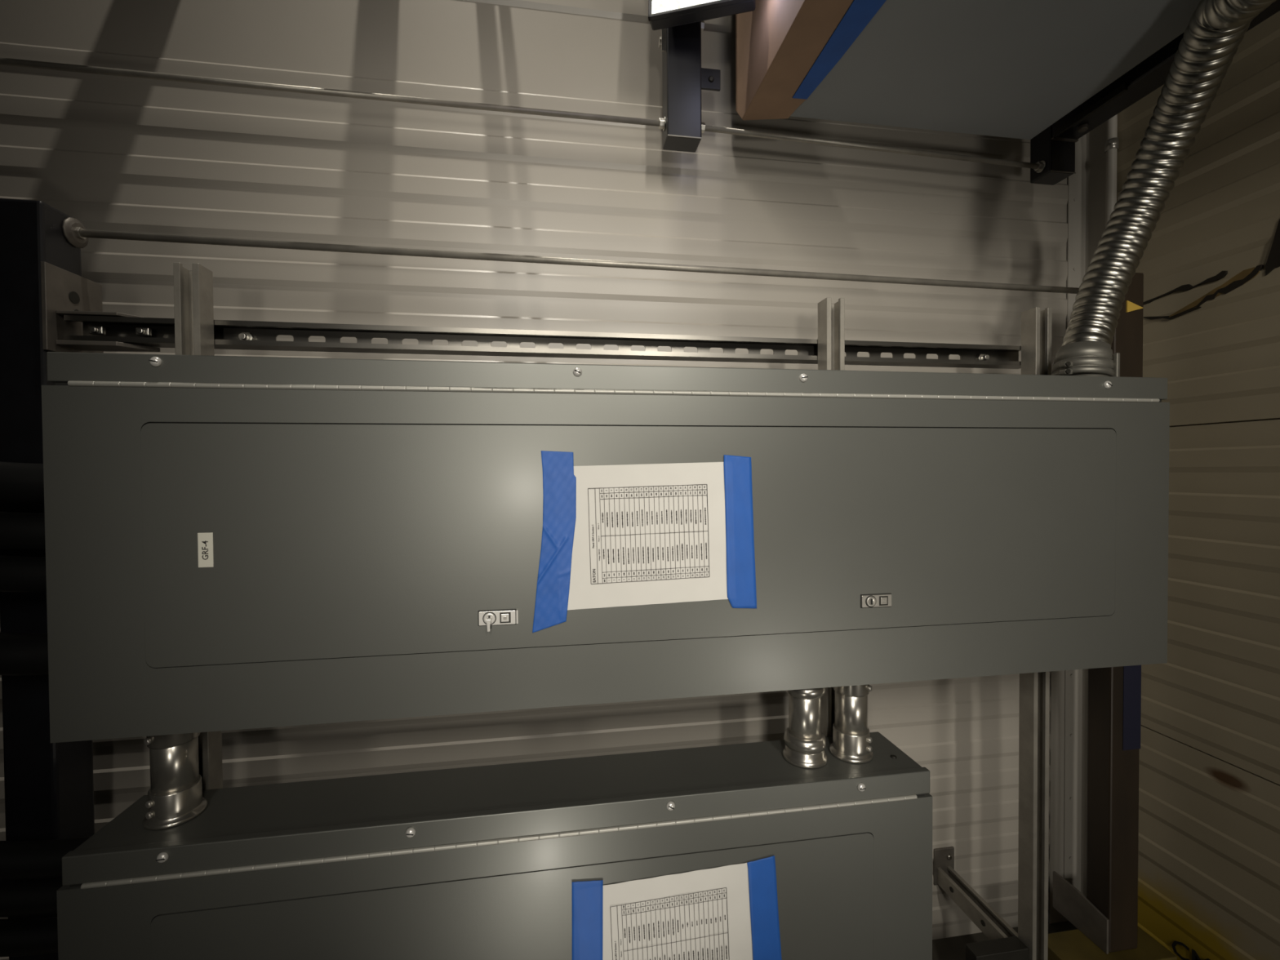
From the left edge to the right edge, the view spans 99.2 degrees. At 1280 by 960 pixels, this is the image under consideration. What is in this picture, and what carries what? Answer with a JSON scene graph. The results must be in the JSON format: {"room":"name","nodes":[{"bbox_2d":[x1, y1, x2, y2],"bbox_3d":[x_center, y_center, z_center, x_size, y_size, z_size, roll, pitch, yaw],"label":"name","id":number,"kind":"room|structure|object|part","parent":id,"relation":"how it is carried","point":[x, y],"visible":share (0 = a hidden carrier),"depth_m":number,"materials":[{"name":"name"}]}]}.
{"room":"electrical room","nodes":[
{"label":"electrical room","id":0,"kind":"room"},
{"bbox_2d":[0,0,1067,959],"bbox_3d":[-0.615,-0.811,1.196,3.765,4.010,0.084,-1,1,-9],"label":"wall","id":1,"kind":"structure","parent":0,"point":[108,153],"depth_m":1.21,"materials":[{"name":"metal"}]},
{"bbox_2d":[933,846,1017,940],"bbox_3d":[0.795,0.990,1.284,0.056,0.093,0.230,-1,1,-9],"label":"strut","id":2,"kind":"object","parent":1,"relation":"attached to","point":[975,908],"visible":0.91,"depth_m":1.31,"materials":[{"name":"metal"}]},
{"bbox_3d":[0.778,0.988,1.395,0.056,0.093,0.005,-1,1,-9],"label":"wall plate","id":3,"kind":"part","parent":2,"relation":"part of","materials":[{"name":"grey metal"}]},
{"bbox_2d":[1048,670,1065,923],"bbox_3d":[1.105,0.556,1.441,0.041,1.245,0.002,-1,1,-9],"label":"metal post","id":4,"kind":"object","parent":1,"relation":"attached to","point":[1056,757],"depth_m":1.44,"materials":[{"name":"metal"}]},
{"bbox_2d":[1062,121,1106,921],"bbox_3d":[1.148,-0.826,1.395,0.054,4.010,0.061,-1,1,-9],"label":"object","id":5,"kind":"structure","parent":1,"relation":"attached to","point":[1086,188],"depth_m":1.44,"materials":[{"name":"paint"}]},
{"bbox_2d":[932,920,1077,959],"bbox_3d":[-0.323,1.272,-0.571,3.765,0.100,3.730,-1,1,-9],"label":"floor","id":6,"kind":"structure","parent":0,"point":[953,948],"depth_m":1.39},
{"bbox_2d":[0,198,159,959],"bbox_3d":[-0.919,0.378,0.927,0.204,1.644,0.109,-1,1,-9],"label":"metal rack","id":7,"kind":"object","parent":6,"relation":"on","point":[49,787],"depth_m":0.87,"materials":[{"name":"black metal"}]},
{"bbox_3d":[-0.948,-0.276,0.912,0.007,0.138,0.109,-1,1,-9],"label":"plate","id":8,"kind":"part","parent":7,"relation":"part of","materials":[{"name":"grey metal"}]},
{"bbox_2d":[62,217,88,248],"bbox_3d":[-0.950,-0.417,0.919,0.007,0.048,0.048,-1,1,-9],"label":"washer","id":9,"kind":"object","parent":7,"relation":"attached to","point":[69,224],"visible":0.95,"depth_m":0.91,"materials":[{"name":"grey metal"}]},
{"bbox_3d":[-0.887,-0.276,0.922,0.130,0.138,0.109,-1,1,-9],"label":"strut bracket","id":10,"kind":"part","parent":7,"relation":"part of","materials":[{"name":"grey metal"}]},
{"bbox_2d":[63,315,1021,368],"bbox_3d":[-0.053,-0.255,1.036,1.784,0.041,0.038,-1,1,-9],"label":"strut","id":11,"kind":"object","parent":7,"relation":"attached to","point":[157,332],"visible":0.97,"depth_m":1.01,"materials":[{"name":"metal"}]},
{"bbox_2d":[74,226,1079,293],"bbox_3d":[0.042,-0.420,1.073,2.015,0.037,0.025,-1,1,-9],"label":"rod","id":12,"kind":"object","parent":7,"relation":"attached to","point":[82,233],"visible":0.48,"depth_m":1.03,"materials":[{"name":"metal"}]},
{"bbox_2d":[173,262,222,790],"bbox_3d":[-0.725,0.425,0.904,0.037,1.548,0.037,-1,1,-9],"label":"channel","id":13,"kind":"object","parent":6,"relation":"on","point":[193,311],"visible":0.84,"depth_m":0.89,"materials":[{"name":"grey metal"}]},
{"bbox_2d":[56,731,932,959],"bbox_3d":[-0.151,0.757,0.900,1.292,0.519,0.155,-1,1,-9],"label":"electrical panel","id":14,"kind":"object","parent":13,"relation":"attached to","point":[481,862],"visible":0.98,"depth_m":0.83,"materials":[{"name":"grey paint"}]},
{"bbox_2d":[142,732,208,830],"bbox_3d":[-0.701,0.424,0.821,0.076,0.160,0.076,-1,1,-9],"label":"conduit","id":15,"kind":"object","parent":14,"relation":"on","point":[175,793],"visible":0.6,"depth_m":0.80,"materials":[{"name":"silver metal"}]},
{"bbox_3d":[-0.139,0.759,0.834,1.073,0.332,0.006,-1,1,-9],"label":"door","id":16,"kind":"part","parent":14,"relation":"part of","materials":[{"name":"grey paint"}]},
{"bbox_2d":[571,855,782,959],"bbox_3d":[0.064,0.732,0.860,0.342,0.246,0.003,-1,1,-9],"label":"paper sheet","id":17,"kind":"object","parent":14,"relation":"attached to","point":[703,914],"depth_m":0.86,"materials":[{"name":"grey paper"}]},
{"bbox_3d":[-0.081,0.735,0.837,0.049,0.244,0.001,-1,1,-9],"label":"tape strip","id":18,"kind":"part","parent":17,"relation":"part of","materials":[{"name":"blue paper"}]},
{"bbox_2d":[614,889,727,959],"bbox_3d":[0.051,0.728,0.857,0.182,0.147,0.001,-1,1,-9],"label":"print","id":19,"kind":"object","parent":17,"relation":"attached to","point":[724,890],"depth_m":0.86},
{"bbox_3d":[0.203,0.726,0.880,0.062,0.236,0.001,-1,1,-9],"label":"tape strip","id":20,"kind":"part","parent":17,"relation":"part of","materials":[{"name":"blue paper"}]},
{"bbox_2d":[782,687,827,768],"bbox_3d":[0.294,0.415,0.973,0.078,0.160,0.078,-1,1,-9],"label":"conduit","id":21,"kind":"object","parent":14,"relation":"on","point":[805,742],"visible":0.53,"depth_m":0.95,"materials":[{"name":"silver metal"}]},
{"bbox_2d":[829,684,873,764],"bbox_3d":[0.382,0.414,0.987,0.076,0.160,0.076,-1,1,-9],"label":"conduit","id":22,"kind":"object","parent":14,"relation":"on","point":[851,740],"visible":0.66,"depth_m":0.96,"materials":[{"name":"silver metal"}]},
{"bbox_2d":[41,351,1169,742],"bbox_3d":[0.077,0.082,0.920,1.766,0.519,0.164,-1,1,-9],"label":"electrical panel","id":23,"kind":"object","parent":13,"relation":"attached to","point":[376,525],"visible":1,"depth_m":0.81,"materials":[{"name":"grey paint"}]},
{"bbox_2d":[0,461,44,503],"bbox_3d":[-1.581,-0.039,0.698,1.590,0.159,0.066,0,1,-7],"label":"power cable","id":24,"kind":"object","parent":23,"relation":"attached to","point":[20,482],"visible":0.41,"depth_m":0.76,"materials":[{"name":"black plastic"}]},
{"bbox_2d":[197,532,213,567],"bbox_3d":[-0.597,0.096,0.749,0.019,0.048,0.001,-1,1,-9],"label":"label sticker","id":25,"kind":"object","parent":23,"relation":"attached to","point":[205,540],"visible":1,"depth_m":0.75,"materials":[{"name":"beige plastic"}]},
{"bbox_3d":[-0.212,0.204,0.809,0.053,0.020,0.003,-1,1,-9],"label":"lock plate","id":26,"kind":"part","parent":23,"relation":"part of","materials":[{"name":"silver metal"}]},
{"bbox_3d":[0.088,0.083,0.858,1.540,0.332,0.006,-1,1,-9],"label":"door","id":27,"kind":"part","parent":23,"relation":"part of","materials":[{"name":"grey paint"}]},
{"bbox_2d":[532,450,756,632],"bbox_3d":[0.012,0.091,0.840,0.352,0.273,0.005,-1,1,-9],"label":"paper sheet","id":28,"kind":"object","parent":23,"relation":"attached to","point":[647,534],"depth_m":0.84,"materials":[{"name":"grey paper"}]},
{"bbox_3d":[-0.129,0.092,0.818,0.067,0.273,0.003,-1,1,-9],"label":"tape strip","id":29,"kind":"part","parent":28,"relation":"part of","materials":[{"name":"blue paper"}]},
{"bbox_2d":[591,486,707,582],"bbox_3d":[0.016,0.083,0.842,0.181,0.145,0.001,-1,1,-9],"label":"print","id":30,"kind":"object","parent":28,"relation":"attached to","point":[681,486],"depth_m":0.84},
{"bbox_3d":[0.159,0.083,0.863,0.054,0.245,0.001,-1,1,-9],"label":"tape strip","id":31,"kind":"part","parent":28,"relation":"part of","materials":[{"name":"blue paper"}]},
{"bbox_3d":[0.392,0.200,0.902,0.053,0.020,0.003,-1,1,-9],"label":"lock plate","id":32,"kind":"part","parent":23,"relation":"part of","materials":[{"name":"silver metal"}]},
{"bbox_2d":[1051,0,1276,376],"bbox_3d":[0.860,-0.471,0.870,0.218,0.582,0.491,0,1,15],"label":"conduit","id":33,"kind":"object","parent":23,"relation":"attached to","point":[1214,33],"visible":1,"depth_m":1.00,"materials":[{"name":"metal"}]},
{"bbox_2d":[817,297,844,736],"bbox_3d":[0.377,0.420,1.074,0.037,1.539,0.037,-1,1,-9],"label":"channel","id":34,"kind":"object","parent":6,"relation":"on","point":[831,317],"visible":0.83,"depth_m":1.05,"materials":[{"name":"grey metal"}]},
{"bbox_2d":[965,936,1028,959],"bbox_3d":[0.750,1.082,1.146,0.123,0.208,0.032,-1,1,-9],"label":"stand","id":35,"kind":"object","parent":6,"relation":"on","point":[1012,948],"visible":1,"depth_m":1.14,"materials":[{"name":"grey metal"}]},
{"bbox_2d":[1017,306,1052,959],"bbox_3d":[0.828,0.416,1.144,0.037,1.538,0.037,-1,1,-9],"label":"channel","id":36,"kind":"object","parent":6,"relation":"on","point":[1036,324],"visible":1,"depth_m":1.14,"materials":[{"name":"grey metal"}]},
{"bbox_2d":[1116,10,1279,959],"bbox_3d":[1.488,-0.799,-0.365,0.086,4.010,3.650,-1,1,-9],"label":"wall","id":37,"kind":"structure","parent":0,"point":[1209,843],"depth_m":1.15,"materials":[{"name":"metal"}]},
{"bbox_2d":[1104,114,1119,226],"bbox_3d":[1.166,-0.826,1.348,0.036,4.010,0.033,-1,1,-9],"label":"pipe","id":38,"kind":"object","parent":37,"relation":"attached to","point":[1112,143],"visible":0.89,"depth_m":1.34,"materials":[{"name":"metal"}]},
{"bbox_2d":[1048,926,1177,959],"bbox_3d":[1.063,1.123,1.245,0.260,0.119,0.100,-1,1,-9],"label":"sill","id":39,"kind":"structure","parent":37,"relation":"attached to","point":[1073,944],"depth_m":1.23,"materials":[{"name":"yellow paint"}]},
{"bbox_2d":[1053,272,1143,954],"bbox_3d":[1.072,0.300,1.280,0.084,1.523,0.136,-1,1,-9],"label":"steel post","id":40,"kind":"object","parent":39,"relation":"on","point":[1113,771],"depth_m":1.22,"materials":[{"name":"brown metal"}]},
{"bbox_3d":[1.038,1.017,1.287,0.006,0.090,0.135,-1,1,-9],"label":"foot bracket","id":41,"kind":"part","parent":40,"relation":"part of","materials":[{"name":"grey metal"}]},
{"bbox_3d":[1.101,0.452,1.219,0.046,0.304,0.001,-1,1,-9],"label":"tape strip","id":42,"kind":"part","parent":40,"relation":"part of","materials":[{"name":"plastic"}]},
{"bbox_2d":[1125,300,1142,312],"bbox_3d":[1.093,-0.383,1.204,0.042,0.026,0.003,-1,1,-9],"label":"paper tag","id":43,"kind":"object","parent":40,"relation":"attached to","point":[1130,306],"visible":1,"depth_m":1.20,"materials":[{"name":"yellow paper"}]},
{"bbox_3d":[-0.344,-2.052,-0.627,3.765,1.670,3.730,-1,1,-9],"label":"ceiling","id":44,"kind":"structure","parent":0,"visible":0},
{"bbox_2d":[658,20,720,152],"bbox_3d":[0.097,-1.761,1.126,0.128,2.117,0.053,-1,1,-9],"label":"metal bracket","id":45,"kind":"object","parent":44,"relation":"hanging from","point":[684,78],"visible":0.98,"depth_m":1.12,"materials":[{"name":"grey metal"}]},
{"bbox_2d":[0,57,666,130],"bbox_3d":[-1.001,-0.732,0.972,2.131,0.025,0.025,-1,1,-9],"label":"rod","id":46,"kind":"object","parent":45,"relation":"attached to","point":[661,122],"visible":1,"depth_m":1.03,"materials":[{"name":"metal"}]},
{"bbox_2d":[662,116,666,130],"bbox_3d":[0.051,-0.742,1.135,0.002,0.025,0.025,-1,1,-9],"label":"washer","id":47,"kind":"object","parent":46,"relation":"in","point":[664,118],"depth_m":1.13,"materials":[{"name":"metal"}]},
{"bbox_2d":[648,0,755,30],"bbox_3d":[0.123,-0.980,1.058,0.199,0.208,0.100,0,1,13],"label":"floodlight","id":48,"kind":"object","parent":45,"relation":"attached to","point":[662,14],"visible":1,"depth_m":1.03,"materials":[{"name":"black paint"}]},
{"bbox_2d":[651,0,718,13],"bbox_3d":[0.115,-0.981,1.025,0.187,0.194,0.026,0,1,13],"label":"diffuser","id":49,"kind":"object","parent":48,"relation":"attached to","point":[658,6],"depth_m":1.02,"materials":[{"name":"white plastic"}]},
{"bbox_3d":[0.115,-0.981,1.025,0.199,0.206,0.033,0,1,13],"label":"frame","id":50,"kind":"part","parent":48,"relation":"part of","materials":[{"name":"black paint"}]},
{"bbox_2d":[701,122,1045,173],"bbox_3d":[0.530,-0.736,1.209,0.822,0.043,0.025,-1,1,-9],"label":"rod","id":51,"kind":"object","parent":45,"relation":"attached to","point":[1039,166],"visible":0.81,"depth_m":1.20,"materials":[{"name":"metal"}]},
{"bbox_2d":[1035,160,1045,173],"bbox_3d":[0.935,-0.731,1.271,0.002,0.025,0.025,-1,1,-9],"label":"washer","id":52,"kind":"object","parent":51,"relation":"in","point":[1041,165],"depth_m":1.26,"materials":[{"name":"metal"}]},
{"bbox_2d":[735,0,1200,139],"bbox_3d":[0.608,-1.010,0.786,0.673,0.516,0.900,-1,1,-9],"label":"enclosure","id":53,"kind":"object","parent":44,"relation":"hanging from","point":[1008,68],"depth_m":0.99,"materials":[{"name":"grey metal"}]},
{"bbox_3d":[0.328,-1.008,0.743,0.107,0.514,0.900,-1,1,-9],"label":"edge guard","id":54,"kind":"part","parent":53,"relation":"part of","materials":[{"name":"brown cardboard"}]},
{"bbox_3d":[0.400,-0.750,0.698,0.079,0.001,0.780,-1,1,-9],"label":"tape strip","id":55,"kind":"part","parent":53,"relation":"part of","materials":[{"name":"blue plastic"}]},
{"bbox_2d":[1030,124,1075,185],"bbox_3d":[0.962,-1.768,1.262,0.066,2.120,0.058,-1,1,-9],"label":"tube","id":56,"kind":"object","parent":44,"relation":"hanging from","point":[1059,156],"visible":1,"depth_m":1.26,"materials":[{"name":"black paint"}]},
{"bbox_2d":[1051,0,1279,142],"bbox_3d":[1.087,-0.800,0.484,0.074,0.080,1.550,-1,1,-9],"label":"overhead beam","id":57,"kind":"structure","parent":56,"relation":"attached to","point":[1150,74],"depth_m":1.10,"materials":[{"name":"black metal"}]}
]}

